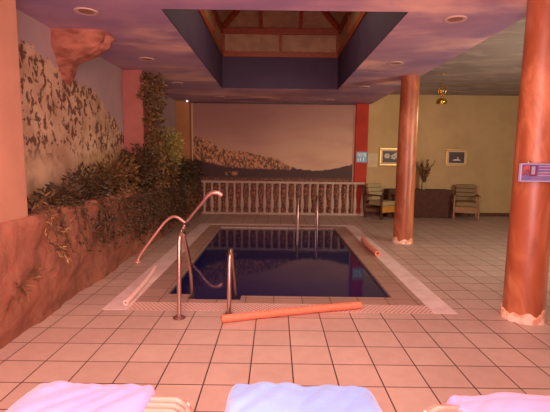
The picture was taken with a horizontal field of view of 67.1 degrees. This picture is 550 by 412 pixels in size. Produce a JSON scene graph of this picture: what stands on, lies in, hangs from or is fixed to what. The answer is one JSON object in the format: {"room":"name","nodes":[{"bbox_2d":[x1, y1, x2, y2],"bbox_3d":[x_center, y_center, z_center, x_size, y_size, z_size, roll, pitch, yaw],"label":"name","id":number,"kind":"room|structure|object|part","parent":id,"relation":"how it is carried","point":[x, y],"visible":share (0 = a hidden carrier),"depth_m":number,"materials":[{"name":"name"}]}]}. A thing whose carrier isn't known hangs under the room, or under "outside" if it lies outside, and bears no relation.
{"room":"indoor swimming pool","nodes":[
{"label":"indoor swimming pool","id":0,"kind":"room"},
{"bbox_2d":[0,0,27,222],"bbox_3d":[-2.342,-0.847,3.243,0.495,2.000,0.390,1,7,0],"label":"square pillar","id":1,"kind":"structure","parent":0,"point":[13,192],"depth_m":3.29,"materials":[{"name":"paint"}]},
{"bbox_2d":[122,70,150,181],"bbox_3d":[-2.409,-1.312,7.256,0.350,2.000,0.390,1,7,0],"label":"square pillar","id":2,"kind":"structure","parent":0,"point":[135,129],"depth_m":7.03,"materials":[{"name":"red paint"}]},
{"bbox_2d":[151,88,175,161],"bbox_3d":[-2.652,-0.661,5.263,0.120,3.040,11.800,1,7,0],"label":"wall","id":3,"kind":"structure","parent":0,"point":[169,111],"depth_m":10.04,"materials":[{"name":"paint"}]},
{"bbox_2d":[16,9,123,206],"bbox_3d":[-2.581,-1.061,5.241,0.012,2.040,3.650,1,7,0],"label":"wall mural","id":4,"kind":"object","parent":3,"relation":"attached to","point":[65,126],"visible":0.56,"depth_m":4.98},
{"bbox_2d":[50,28,114,84],"bbox_3d":[-2.239,-1.763,4.954,0.660,0.570,0.409,1,7,0],"label":"rock outcrop","id":5,"kind":"object","parent":3,"relation":"attached to","point":[71,47],"visible":1,"depth_m":4.80,"materials":[{"name":"brown stone"}]},
{"bbox_2d":[175,101,191,175],"bbox_3d":[-2.410,-1.271,10.990,0.350,2.940,0.280,1,7,0],"label":"square pillar","id":6,"kind":"structure","parent":0,"point":[183,108],"depth_m":10.76,"materials":[{"name":"paint"}]},
{"bbox_2d":[16,0,526,103],"bbox_3d":[-0.024,-2.164,5.085,5.100,0.250,11.800,1,7,0],"label":"ceiling","id":7,"kind":"structure","parent":0,"point":[421,40],"depth_m":4.87,"materials":[{"name":"purple paint"}]},
{"bbox_2d":[73,7,98,15],"bbox_3d":[-1.896,-1.949,4.166,0.230,0.012,0.230,1,7,0],"label":"recessed light","id":8,"kind":"object","parent":7,"relation":"in","point":[80,10],"visible":1,"depth_m":4.16,"materials":[{"name":"beige"}]},
{"bbox_2d":[138,57,153,60],"bbox_3d":[-1.913,-2.181,6.173,0.230,0.012,0.230,1,7,0],"label":"recessed light","id":9,"kind":"object","parent":7,"relation":"in","point":[139,58],"visible":1,"depth_m":6.16,"materials":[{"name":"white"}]},
{"bbox_2d":[161,9,407,89],"bbox_3d":[0.112,-3.252,6.273,2.575,2.138,4.810,1,7,0],"label":"skylight","id":10,"kind":"object","parent":7,"relation":"attached to","point":[248,49],"visible":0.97,"depth_m":8.55,"materials":[{"name":"blue paint"}]},
{"bbox_3d":[-1.116,-3.189,6.869,0.020,0.350,1.108,1,7,0],"label":"pane","id":11,"kind":"part","parent":10,"relation":"part of","materials":[{"name":"glass"}]},
{"bbox_3d":[-1.115,-3.324,8.029,0.020,0.350,1.108,1,7,0],"label":"pane","id":12,"kind":"part","parent":10,"relation":"part of","materials":[{"name":"glass"}]},
{"bbox_3d":[-1.104,-3.391,8.609,0.120,0.350,0.120,1,7,0],"label":"corner post","id":13,"kind":"part","parent":10,"relation":"part of","materials":[{"name":"brown wood"}]},
{"bbox_3d":[-0.524,-3.856,6.204,1.288,0.910,4.810,1,7,0],"label":"roof pane","id":14,"kind":"part","parent":10,"relation":"part of","materials":[{"name":"brown glass"}]},
{"bbox_3d":[-0.480,-3.385,8.629,1.128,0.350,0.020,1,7,0],"label":"pane","id":15,"kind":"part","parent":10,"relation":"part of","materials":[{"name":"brown glass"}]},
{"bbox_3d":[0.122,-4.050,7.953,2.575,0.910,1.288,1,7,0],"label":"roof pane","id":16,"kind":"part","parent":10,"relation":"part of","materials":[{"name":"brown glass"}]},
{"bbox_3d":[0.708,-3.371,8.629,1.128,0.350,0.020,1,7,0],"label":"pane","id":17,"kind":"part","parent":10,"relation":"part of","materials":[{"name":"brown glass"}]},
{"bbox_3d":[0.763,-3.840,6.204,1.288,0.910,4.810,1,7,0],"label":"roof pane","id":18,"kind":"part","parent":10,"relation":"part of","materials":[{"name":"brown glass"}]},
{"bbox_3d":[1.331,-3.361,8.609,0.120,0.350,0.120,1,7,0],"label":"corner post","id":19,"kind":"part","parent":10,"relation":"part of","materials":[{"name":"brown wood"}]},
{"bbox_3d":[1.340,-3.294,8.029,0.020,0.350,1.108,1,7,0],"label":"pane","id":20,"kind":"part","parent":10,"relation":"part of","materials":[{"name":"glass"}]},
{"bbox_3d":[1.339,-3.159,6.869,0.020,0.350,1.108,1,7,0],"label":"pane","id":21,"kind":"part","parent":10,"relation":"part of","materials":[{"name":"glass"}]},
{"bbox_2d":[388,61,403,64],"bbox_3d":[1.816,-2.144,6.242,0.230,0.012,0.230,1,7,0],"label":"recessed light","id":22,"kind":"object","parent":7,"relation":"in","point":[394,62],"visible":1,"depth_m":6.23,"materials":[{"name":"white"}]},
{"bbox_2d":[443,15,467,22],"bbox_3d":[1.853,-1.915,4.266,0.230,0.012,0.230,1,7,0],"label":"recessed light","id":23,"kind":"object","parent":7,"relation":"in","point":[458,18],"visible":1,"depth_m":4.26,"materials":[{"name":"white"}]},
{"bbox_2d":[0,212,549,411],"bbox_3d":[1.938,0.964,5.444,9.100,0.120,11.800,1,7,0],"label":"floor","id":24,"kind":"structure","parent":0,"point":[409,362],"depth_m":3.41,"materials":[{"name":"tile"}]},
{"bbox_2d":[0,183,195,348],"bbox_3d":[-2.311,0.285,6.026,0.584,0.993,9.900,1,7,0],"label":"raised planter","id":25,"kind":"object","parent":24,"relation":"on","point":[24,245],"visible":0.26,"depth_m":3.88,"materials":[{"name":"stone"}]},
{"bbox_2d":[4,264,55,311],"bbox_3d":[-2.075,0.672,3.433,0.258,0.308,0.547,1,7,0],"label":"sprig","id":26,"kind":"object","parent":25,"relation":"attached to","point":[21,288],"visible":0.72,"depth_m":3.43,"materials":[{"name":"green plant"}]},
{"bbox_3d":[-2.095,0.683,3.430,0.219,0.231,0.456,1,7,0],"label":"stem","id":27,"kind":"part","parent":26,"relation":"part of","materials":[{"name":"brown"}]},
{"bbox_2d":[27,191,79,254],"bbox_3d":[-2.116,0.196,3.824,0.608,0.678,0.557,-3,8,-29],"label":"trailing plant","id":28,"kind":"object","parent":25,"relation":"in","point":[38,208],"visible":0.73,"depth_m":3.82,"materials":[{"name":"green plant"}]},
{"bbox_2d":[45,218,73,263],"bbox_3d":[-2.083,0.342,3.976,0.256,0.404,0.463,-1,7,-14],"label":"sprig","id":29,"kind":"object","parent":25,"relation":"attached to","point":[48,237],"visible":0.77,"depth_m":3.95,"materials":[{"name":"green plant"}]},
{"bbox_3d":[-2.087,0.348,3.979,0.226,0.292,0.402,1,7,0],"label":"stem","id":30,"kind":"part","parent":29,"relation":"part of","materials":[{"name":"brown plant"}]},
{"bbox_2d":[27,181,94,255],"bbox_3d":[-2.243,0.121,4.402,0.592,0.795,0.886,1,7,0],"label":"trailing plant","id":31,"kind":"object","parent":25,"relation":"in","point":[63,197],"visible":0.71,"depth_m":4.37,"materials":[{"name":"green plant"}]},
{"bbox_3d":[-2.192,0.147,4.350,0.351,0.707,0.622,1,7,0],"label":"stem","id":32,"kind":"part","parent":31,"relation":"part of","materials":[{"name":"brown"}]},
{"bbox_2d":[61,161,117,241],"bbox_3d":[-2.264,-0.059,5.161,0.575,1.003,1.070,1,7,0],"label":"leafy bush","id":33,"kind":"object","parent":25,"relation":"in","point":[90,193],"visible":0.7,"depth_m":5.05,"materials":[{"name":"green plant"}]},
{"bbox_3d":[-2.212,-0.040,5.133,0.356,0.886,0.782,1,7,0],"label":"stem","id":34,"kind":"part","parent":33,"relation":"part of","materials":[{"name":"brown"}]},
{"bbox_2d":[88,216,109,247],"bbox_3d":[-2.073,0.316,4.780,0.252,0.360,0.524,1,7,0],"label":"sprig","id":35,"kind":"object","parent":25,"relation":"attached to","point":[97,223],"visible":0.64,"depth_m":4.83,"materials":[{"name":"green plant"}]},
{"bbox_3d":[-2.093,0.304,4.787,0.214,0.298,0.444,1,7,0],"label":"stem","id":36,"kind":"part","parent":35,"relation":"part of","materials":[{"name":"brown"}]},
{"bbox_2d":[94,150,143,231],"bbox_3d":[-2.264,-0.186,5.952,0.685,1.255,1.222,1,7,0],"label":"leafy bush","id":37,"kind":"object","parent":25,"relation":"in","point":[129,188],"visible":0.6,"depth_m":5.84,"materials":[{"name":"green plant"}]},
{"bbox_3d":[-2.231,-0.136,5.952,0.476,0.988,1.091,1,7,0],"label":"stem","id":38,"kind":"part","parent":37,"relation":"part of","materials":[{"name":"brown"}]},
{"bbox_2d":[91,194,150,253],"bbox_3d":[-1.973,0.204,5.383,0.326,0.644,1.528,1,7,0],"label":"creeper","id":39,"kind":"object","parent":25,"relation":"attached to","point":[129,205],"visible":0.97,"depth_m":5.24,"materials":[{"name":"green plant"}]},
{"bbox_2d":[115,143,162,224],"bbox_3d":[-2.229,-0.351,6.798,0.731,1.378,1.202,1,7,0],"label":"leafy bush","id":40,"kind":"object","parent":25,"relation":"in","point":[142,173],"visible":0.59,"depth_m":6.68,"materials":[{"name":"green plant"}]},
{"bbox_3d":[-2.148,-0.347,6.811,0.461,1.221,1.098,1,7,0],"label":"stem","id":41,"kind":"part","parent":40,"relation":"part of","materials":[{"name":"brown"}]},
{"bbox_2d":[130,186,170,246],"bbox_3d":[-1.971,0.127,6.635,0.330,0.848,1.712,1,7,0],"label":"creeper","id":42,"kind":"object","parent":25,"relation":"attached to","point":[153,207],"visible":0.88,"depth_m":6.60,"materials":[{"name":"green plant"}]},
{"bbox_2d":[136,71,173,192],"bbox_3d":[-2.031,-1.210,7.028,0.630,2.038,0.534,1,7,0],"label":"climbing vine","id":43,"kind":"object","parent":25,"relation":"in","point":[155,115],"visible":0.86,"depth_m":6.96,"materials":[{"name":"green plant"}]},
{"bbox_3d":[-2.052,-1.251,7.020,0.195,1.926,0.197,1,7,0],"label":"stem","id":44,"kind":"part","parent":43,"relation":"part of","materials":[{"name":"brown"}]},
{"bbox_2d":[151,154,180,214],"bbox_3d":[-2.219,-0.409,7.929,0.807,1.215,1.157,1,7,0],"label":"leafy bush","id":45,"kind":"object","parent":25,"relation":"in","point":[173,182],"visible":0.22,"depth_m":7.90,"materials":[{"name":"green plant"}]},
{"bbox_2d":[152,125,185,170],"bbox_3d":[-2.188,-1.063,8.521,0.735,1.206,1.026,1,7,0],"label":"leafy shrub","id":46,"kind":"object","parent":25,"relation":"in","point":[171,144],"visible":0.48,"depth_m":8.45,"materials":[{"name":"green plant"}]},
{"bbox_2d":[162,184,187,231],"bbox_3d":[-1.969,-0.016,8.170,0.333,0.936,1.481,1,7,0],"label":"creeper","id":47,"kind":"object","parent":25,"relation":"attached to","point":[175,209],"visible":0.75,"depth_m":7.98,"materials":[{"name":"green plant"}]},
{"bbox_3d":[-2.021,-0.043,8.170,0.226,0.755,1.314,1,7,0],"label":"stem","id":48,"kind":"part","parent":47,"relation":"part of","materials":[{"name":"brown"}]},
{"bbox_2d":[161,157,189,203],"bbox_3d":[-2.190,-0.488,8.702,0.845,1.114,1.171,1,7,0],"label":"leafy bush","id":49,"kind":"object","parent":25,"relation":"in","point":[182,180],"visible":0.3,"depth_m":8.69,"materials":[{"name":"green plant"}]},
{"bbox_2d":[177,157,198,195],"bbox_3d":[-2.160,-0.592,9.548,0.834,1.126,1.111,1,7,0],"label":"leafy bush","id":50,"kind":"object","parent":25,"relation":"in","point":[192,165],"visible":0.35,"depth_m":9.57,"materials":[{"name":"green plant"}]},
{"bbox_2d":[181,180,199,218],"bbox_3d":[-1.960,-0.173,9.529,0.345,0.941,1.440,1,7,0],"label":"creeper","id":51,"kind":"object","parent":25,"relation":"attached to","point":[192,197],"visible":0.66,"depth_m":9.39,"materials":[{"name":"green plant"}]},
{"bbox_3d":[-2.020,-0.192,9.529,0.224,0.770,1.293,1,7,0],"label":"stem","id":52,"kind":"part","parent":51,"relation":"part of","materials":[{"name":"brown"}]},
{"bbox_2d":[181,158,203,199],"bbox_3d":[-2.153,-0.650,10.390,0.743,1.134,0.944,1,7,0],"label":"leafy bush","id":53,"kind":"object","parent":25,"relation":"in","point":[197,180],"visible":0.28,"depth_m":10.39,"materials":[{"name":"green plant"}]},
{"bbox_3d":[-2.072,-0.638,10.415,0.494,0.929,0.823,1,7,0],"label":"stem","id":54,"kind":"part","parent":53,"relation":"part of","materials":[{"name":"brown"}]},
{"bbox_2d":[133,215,189,262],"bbox_3d":[-1.623,0.470,5.949,0.803,0.674,0.110,0,7,-9],"label":"spout","id":55,"kind":"object","parent":24,"relation":"on","point":[138,260],"visible":1,"depth_m":5.94,"materials":[{"name":"stainless steel"}]},
{"bbox_2d":[144,396,193,411],"bbox_3d":[-0.762,1.174,1.022,0.769,0.414,1.922,1,7,0],"label":"sun lounger","id":56,"kind":"object","parent":24,"relation":"on","point":[158,403],"visible":0.23,"depth_m":1.84,"materials":[{"name":"white plastic"}]},
{"bbox_2d":[5,381,155,411],"bbox_3d":[-0.882,1.042,1.216,0.662,0.283,1.584,1,7,0],"label":"towel","id":57,"kind":"object","parent":56,"relation":"on","point":[56,396],"visible":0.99,"depth_m":1.83,"materials":[{"name":"pink fabric"}]},
{"bbox_2d":[181,190,222,228],"bbox_3d":[-1.380,0.153,7.669,0.840,0.900,0.121,0,7,-7],"label":"spout","id":58,"kind":"object","parent":24,"relation":"on","point":[213,192],"visible":0.71,"depth_m":7.62,"materials":[{"name":"silver metal"}]},
{"bbox_2d":[173,229,236,319],"bbox_3d":[-0.666,0.883,4.176,0.576,1.370,0.728,1,7,0],"label":"pool ladder","id":59,"kind":"object","parent":24,"relation":"on","point":[231,274],"visible":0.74,"depth_m":3.92,"materials":[{"name":"silver metal"}]},
{"bbox_3d":[-0.896,0.879,4.186,0.042,1.370,0.673,1,7,0],"label":"handrail","id":60,"kind":"part","parent":59,"relation":"part of","materials":[{"name":"silver metal"}]},
{"bbox_3d":[-0.437,0.980,4.227,0.042,1.170,0.613,1,7,0],"label":"handrail","id":61,"kind":"part","parent":59,"relation":"part of","materials":[{"name":"silver metal"}]},
{"bbox_2d":[102,223,457,313],"bbox_3d":[0.043,1.421,6.849,3.500,1.404,5.420,1,7,0],"label":"swimming pool","id":62,"kind":"object","parent":24,"relation":"in","point":[278,266],"visible":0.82,"depth_m":5.44,"materials":[{"name":"tile"}]},
{"bbox_2d":[123,266,156,305],"bbox_3d":[-1.539,0.898,4.833,0.078,0.057,1.336,0,7,-4],"label":"noodle","id":63,"kind":"object","parent":62,"relation":"on","point":[146,279],"visible":1,"depth_m":4.62,"materials":[{"name":"pink plastic"}]},
{"bbox_2d":[127,302,433,313],"bbox_3d":[0.052,1.077,4.197,3.020,0.098,0.230,1,7,0],"label":"grille","id":64,"kind":"object","parent":62,"relation":"attached to","point":[185,306],"depth_m":4.21,"materials":[{"name":"plastic"}]},
{"bbox_2d":[221,301,361,322],"bbox_3d":[0.186,1.014,3.994,1.413,0.071,0.084,-1,7,-17],"label":"noodle","id":65,"kind":"object","parent":62,"relation":"on","point":[225,318],"visible":1,"depth_m":3.96,"materials":[{"name":"orange plastic"}]},
{"bbox_2d":[295,195,318,229],"bbox_3d":[0.709,0.307,9.168,0.515,1.100,0.485,1,7,0],"label":"pool ladder","id":66,"kind":"object","parent":62,"relation":"attached to","point":[317,198],"visible":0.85,"depth_m":8.98,"materials":[{"name":"silver metal"}]},
{"bbox_3d":[0.496,0.305,9.164,0.040,1.100,0.440,1,7,0],"label":"handrail","id":67,"kind":"part","parent":66,"relation":"part of","materials":[{"name":"silver metal"}]},
{"bbox_3d":[0.921,0.310,9.164,0.040,1.100,0.440,1,7,0],"label":"handrail","id":68,"kind":"part","parent":66,"relation":"part of","materials":[{"name":"silver metal"}]},
{"bbox_2d":[361,237,380,255],"bbox_3d":[1.587,0.671,6.982,0.122,0.091,1.126,1,7,0],"label":"noodle","id":69,"kind":"object","parent":62,"relation":"on","point":[365,242],"visible":1,"depth_m":6.74,"materials":[{"name":"orange plastic"}]},
{"bbox_2d":[201,180,364,215],"bbox_3d":[0.217,-0.211,11.028,4.328,0.890,0.120,1,7,0],"label":"balustrade","id":70,"kind":"object","parent":24,"relation":"on","point":[249,203],"visible":0.95,"depth_m":11.00,"materials":[{"name":"white wood"}]},
{"bbox_3d":[0.213,-0.624,10.981,4.310,0.060,0.120,1,7,0],"label":"rail","id":71,"kind":"part","parent":70,"relation":"part of","materials":[{"name":"white wood"}]},
{"bbox_3d":[0.203,0.201,11.076,4.310,0.060,0.110,1,7,0],"label":"rail","id":72,"kind":"part","parent":70,"relation":"part of","materials":[{"name":"white stone"}]},
{"bbox_2d":[362,183,394,219],"bbox_3d":[2.705,-0.130,10.697,0.635,0.871,0.721,-4,8,-34],"label":"armchair","id":73,"kind":"object","parent":24,"relation":"on","point":[375,197],"visible":0.85,"depth_m":10.67,"materials":[{"name":"brown wood"}]},
{"bbox_3d":[2.313,-0.131,10.769,0.046,0.846,0.163,-4,8,-34],"label":"leg","id":74,"kind":"part","parent":73,"relation":"part of","materials":[{"name":"brown wood"}]},
{"bbox_2d":[366,183,381,199],"bbox_3d":[2.595,-0.376,10.837,0.497,0.418,0.188,-4,8,-34],"label":"cushion","id":75,"kind":"object","parent":73,"relation":"on","point":[374,188],"depth_m":10.76,"materials":[{"name":"beige fabric"}]},
{"bbox_3d":[2.721,0.040,10.690,0.524,0.050,0.520,-4,8,-34],"label":"seat frame","id":76,"kind":"part","parent":73,"relation":"part of","materials":[{"name":"brown wood"}]},
{"bbox_3d":[2.637,0.058,10.303,0.046,0.580,0.046,-4,8,-34],"label":"leg","id":77,"kind":"part","parent":73,"relation":"part of","materials":[{"name":"brown wood"}]},
{"bbox_2d":[369,200,394,205],"bbox_3d":[2.747,-0.080,10.639,0.506,0.120,0.497,-4,8,-34],"label":"seat cushion","id":78,"kind":"object","parent":73,"relation":"on","point":[371,202],"depth_m":10.47,"materials":[{"name":"beige fabric"}]},
{"bbox_3d":[2.876,0.083,10.462,0.524,0.160,0.037,-4,8,-34],"label":"rail","id":79,"kind":"part","parent":73,"relation":"part of","materials":[{"name":"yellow wood"}]},
{"bbox_2d":[423,404,462,411],"bbox_3d":[1.023,1.201,0.982,0.750,0.414,1.922,1,7,0],"label":"sun lounger","id":80,"kind":"object","parent":24,"relation":"on","point":[441,407],"visible":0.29,"depth_m":1.84,"materials":[{"name":"white plastic"}]},
{"bbox_2d":[446,392,549,411],"bbox_3d":[1.116,1.078,1.189,0.682,0.278,1.586,1,7,0],"label":"towel","id":81,"kind":"object","parent":80,"relation":"on","point":[501,401],"visible":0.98,"depth_m":1.85,"materials":[{"name":"fabric"}]},
{"bbox_2d":[452,184,480,220],"bbox_3d":[4.942,-0.110,10.759,0.635,0.871,0.721,3,7,20],"label":"armchair","id":82,"kind":"object","parent":24,"relation":"on","point":[466,197],"visible":0.97,"depth_m":10.79,"materials":[{"name":"brown wood"}]},
{"bbox_3d":[4.769,-0.141,11.118,0.046,0.846,0.163,3,7,20],"label":"leg","id":83,"kind":"part","parent":82,"relation":"part of","materials":[{"name":"brown wood"}]},
{"bbox_3d":[4.567,0.049,10.588,0.046,0.580,0.046,3,7,20],"label":"leg","id":84,"kind":"part","parent":82,"relation":"part of","materials":[{"name":"brown wood"}]},
{"bbox_2d":[455,184,475,200],"bbox_3d":[5.014,-0.356,10.922,0.497,0.418,0.188,3,7,20],"label":"cushion","id":85,"kind":"object","parent":82,"relation":"on","point":[464,192],"depth_m":10.88,"materials":[{"name":"beige fabric"}]},
{"bbox_2d":[455,200,477,206],"bbox_3d":[4.915,-0.060,10.694,0.506,0.120,0.497,3,7,20],"label":"seat cushion","id":86,"kind":"object","parent":82,"relation":"on","point":[459,203],"depth_m":10.50,"materials":[{"name":"beige fabric"}]},
{"bbox_3d":[4.833,0.104,10.491,0.524,0.160,0.037,3,7,20],"label":"rail","id":87,"kind":"part","parent":82,"relation":"part of","materials":[{"name":"brown wood"}]},
{"bbox_3d":[5.305,-0.112,10.924,0.046,0.846,0.163,3,7,20],"label":"leg","id":88,"kind":"part","parent":82,"relation":"part of","materials":[{"name":"brown wood"}]},
{"bbox_3d":[5.103,0.078,10.394,0.046,0.580,0.046,3,7,20],"label":"leg","id":89,"kind":"part","parent":82,"relation":"part of","materials":[{"name":"brown wood"}]},
{"bbox_3d":[0.133,1.187,1.002,0.661,0.414,1.922,1,7,0],"label":"sun lounger","id":90,"kind":"object","parent":24,"relation":"on","visible":0},
{"bbox_2d":[225,382,382,411],"bbox_3d":[0.132,1.052,1.226,0.733,0.282,1.585,1,7,0],"label":"towel","id":91,"kind":"object","parent":90,"relation":"on","point":[260,396],"visible":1,"depth_m":1.84,"materials":[{"name":"fabric"}]},
{"bbox_2d":[191,94,518,212],"bbox_3d":[1.968,-1.469,11.162,9.340,3.400,0.120,1,7,0],"label":"wall","id":92,"kind":"structure","parent":0,"point":[485,126],"depth_m":11.07,"materials":[{"name":"yellow paint"}]},
{"bbox_2d":[191,102,355,212],"bbox_3d":[-0.055,-1.255,11.104,4.340,2.940,0.050,1,7,0],"label":"wall mural","id":93,"kind":"object","parent":92,"relation":"attached to","point":[234,141],"visible":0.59,"depth_m":11.08,"materials":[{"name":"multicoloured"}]},
{"bbox_3d":[-2.205,-1.267,11.109,0.040,2.910,0.045,1,7,0],"label":"rail","id":94,"kind":"part","parent":93,"relation":"part of","materials":[{"name":"beige"}]},
{"bbox_3d":[-0.037,-2.701,10.937,4.340,0.030,0.050,1,7,0],"label":"rail","id":95,"kind":"part","parent":93,"relation":"part of","materials":[{"name":"brown wood"}]},
{"bbox_3d":[2.095,-1.214,11.109,0.040,2.910,0.045,1,7,0],"label":"rail","id":96,"kind":"part","parent":93,"relation":"part of","materials":[{"name":"beige"}]},
{"bbox_2d":[367,153,377,166],"bbox_3d":[2.615,-1.225,11.123,0.260,0.360,0.013,1,7,0],"label":"paper notice","id":97,"kind":"object","parent":92,"relation":"attached to","point":[372,158],"visible":1,"depth_m":11.12,"materials":[{"name":"beige paper"}]},
{"bbox_2d":[379,148,396,165],"bbox_3d":[3.106,-1.317,11.100,0.620,0.470,0.035,1,7,0],"label":"framed picture","id":98,"kind":"object","parent":92,"relation":"attached to","point":[388,156],"visible":0.62,"depth_m":11.10,"materials":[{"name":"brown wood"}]},
{"bbox_2d":[383,151,396,161],"bbox_3d":[3.106,-1.316,11.096,0.450,0.300,0.004,1,7,0],"label":"print","id":99,"kind":"object","parent":98,"relation":"attached to","point":[388,156],"depth_m":11.09},
{"bbox_2d":[366,211,509,215],"bbox_3d":[4.473,0.214,11.286,4.050,0.090,0.015,1,7,0],"label":"baseboard","id":100,"kind":"structure","parent":92,"relation":"attached to","point":[367,212],"depth_m":11.28,"materials":[{"name":"brown wood"}]},
{"bbox_2d":[445,149,467,165],"bbox_3d":[4.856,-1.296,11.100,0.580,0.460,0.035,1,7,0],"label":"framed picture","id":101,"kind":"object","parent":92,"relation":"attached to","point":[454,157],"visible":1,"depth_m":11.09,"materials":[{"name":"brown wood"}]},
{"bbox_2d":[449,152,464,162],"bbox_3d":[4.856,-1.295,11.096,0.410,0.290,0.004,1,7,0],"label":"print","id":102,"kind":"object","parent":101,"relation":"attached to","point":[454,157],"depth_m":11.09},
{"bbox_2d":[352,104,368,212],"bbox_3d":[2.280,-1.223,11.070,0.330,2.940,0.120,1,7,0],"label":"square pillar","id":103,"kind":"structure","parent":0,"point":[362,110],"depth_m":10.96,"materials":[{"name":"red paint"}]},
{"bbox_2d":[356,152,366,162],"bbox_3d":[2.296,-1.294,10.994,0.280,0.280,0.014,1,7,0],"label":"notice","id":104,"kind":"object","parent":103,"relation":"attached to","point":[360,156],"visible":1,"depth_m":10.99,"materials":[{"name":"blue paper"}]},
{"bbox_2d":[392,75,419,243],"bbox_3d":[2.347,-0.798,7.405,0.372,2.940,0.371,1,7,0],"label":"round column","id":105,"kind":"structure","parent":0,"point":[410,84],"depth_m":7.28,"materials":[{"name":"paint"}]},
{"bbox_2d":[390,17,525,95],"bbox_3d":[4.528,-2.292,5.064,4.000,0.100,11.800,1,7,0],"label":"ceiling","id":106,"kind":"structure","parent":0,"point":[493,66],"depth_m":7.94,"materials":[{"name":"paint"}]},
{"bbox_2d":[436,73,446,103],"bbox_3d":[3.339,-2.334,8.282,0.210,0.585,0.210,1,7,0],"label":"pendant lamp","id":107,"kind":"object","parent":106,"relation":"hanging from","point":[440,100],"visible":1,"depth_m":8.25,"materials":[{"name":"gold metal"}]},
{"bbox_3d":[3.336,-2.111,8.308,0.210,0.115,0.210,1,7,0],"label":"lamp shade","id":108,"kind":"part","parent":107,"relation":"part of","materials":[{"name":"gold metal"}]},
{"bbox_2d":[499,0,549,324],"bbox_3d":[2.407,-0.385,3.839,0.387,2.940,0.386,1,7,0],"label":"round column","id":109,"kind":"structure","parent":0,"point":[528,240],"depth_m":3.75,"materials":[{"name":"paint"}]},
{"bbox_2d":[518,161,549,181],"bbox_3d":[2.356,-0.305,3.644,0.414,0.186,0.030,1,7,0],"label":"notice","id":110,"kind":"object","parent":109,"relation":"attached to","point":[528,172],"visible":1,"depth_m":3.63,"materials":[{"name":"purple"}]},
{"bbox_2d":[522,165,537,175],"bbox_3d":[2.231,-0.309,3.633,0.130,0.092,0.004,1,7,0],"label":"picture","id":111,"kind":"object","parent":110,"relation":"attached to","point":[527,170],"depth_m":3.63,"materials":[{"name":"red paper"}]},
{"bbox_3d":[3.771,-0.074,10.999,1.620,0.710,0.420,1,7,0],"label":"table","id":112,"kind":"object","parent":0,"visible":0},
{"bbox_2d":[383,188,452,217],"bbox_3d":[3.772,-0.083,10.977,1.730,0.710,0.492,1,7,0],"label":"tablecloth","id":113,"kind":"object","parent":112,"relation":"on","point":[436,203],"visible":0.72,"depth_m":10.76,"materials":[{"name":"brown fabric"}]},
{"bbox_2d":[421,182,425,189],"bbox_3d":[3.907,-0.532,10.906,0.124,0.200,0.124,1,7,0],"label":"vase","id":114,"kind":"object","parent":113,"relation":"on","point":[423,186],"visible":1,"depth_m":10.86,"materials":[{"name":"beige ceramic"}]},
{"bbox_2d":[416,159,434,181],"bbox_3d":[3.894,-0.871,10.857,0.494,0.749,0.332,1,7,0],"label":"bouquet","id":115,"kind":"object","parent":114,"relation":"in","point":[424,173],"visible":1,"depth_m":10.84,"materials":[{"name":"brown plant"}]}
]}

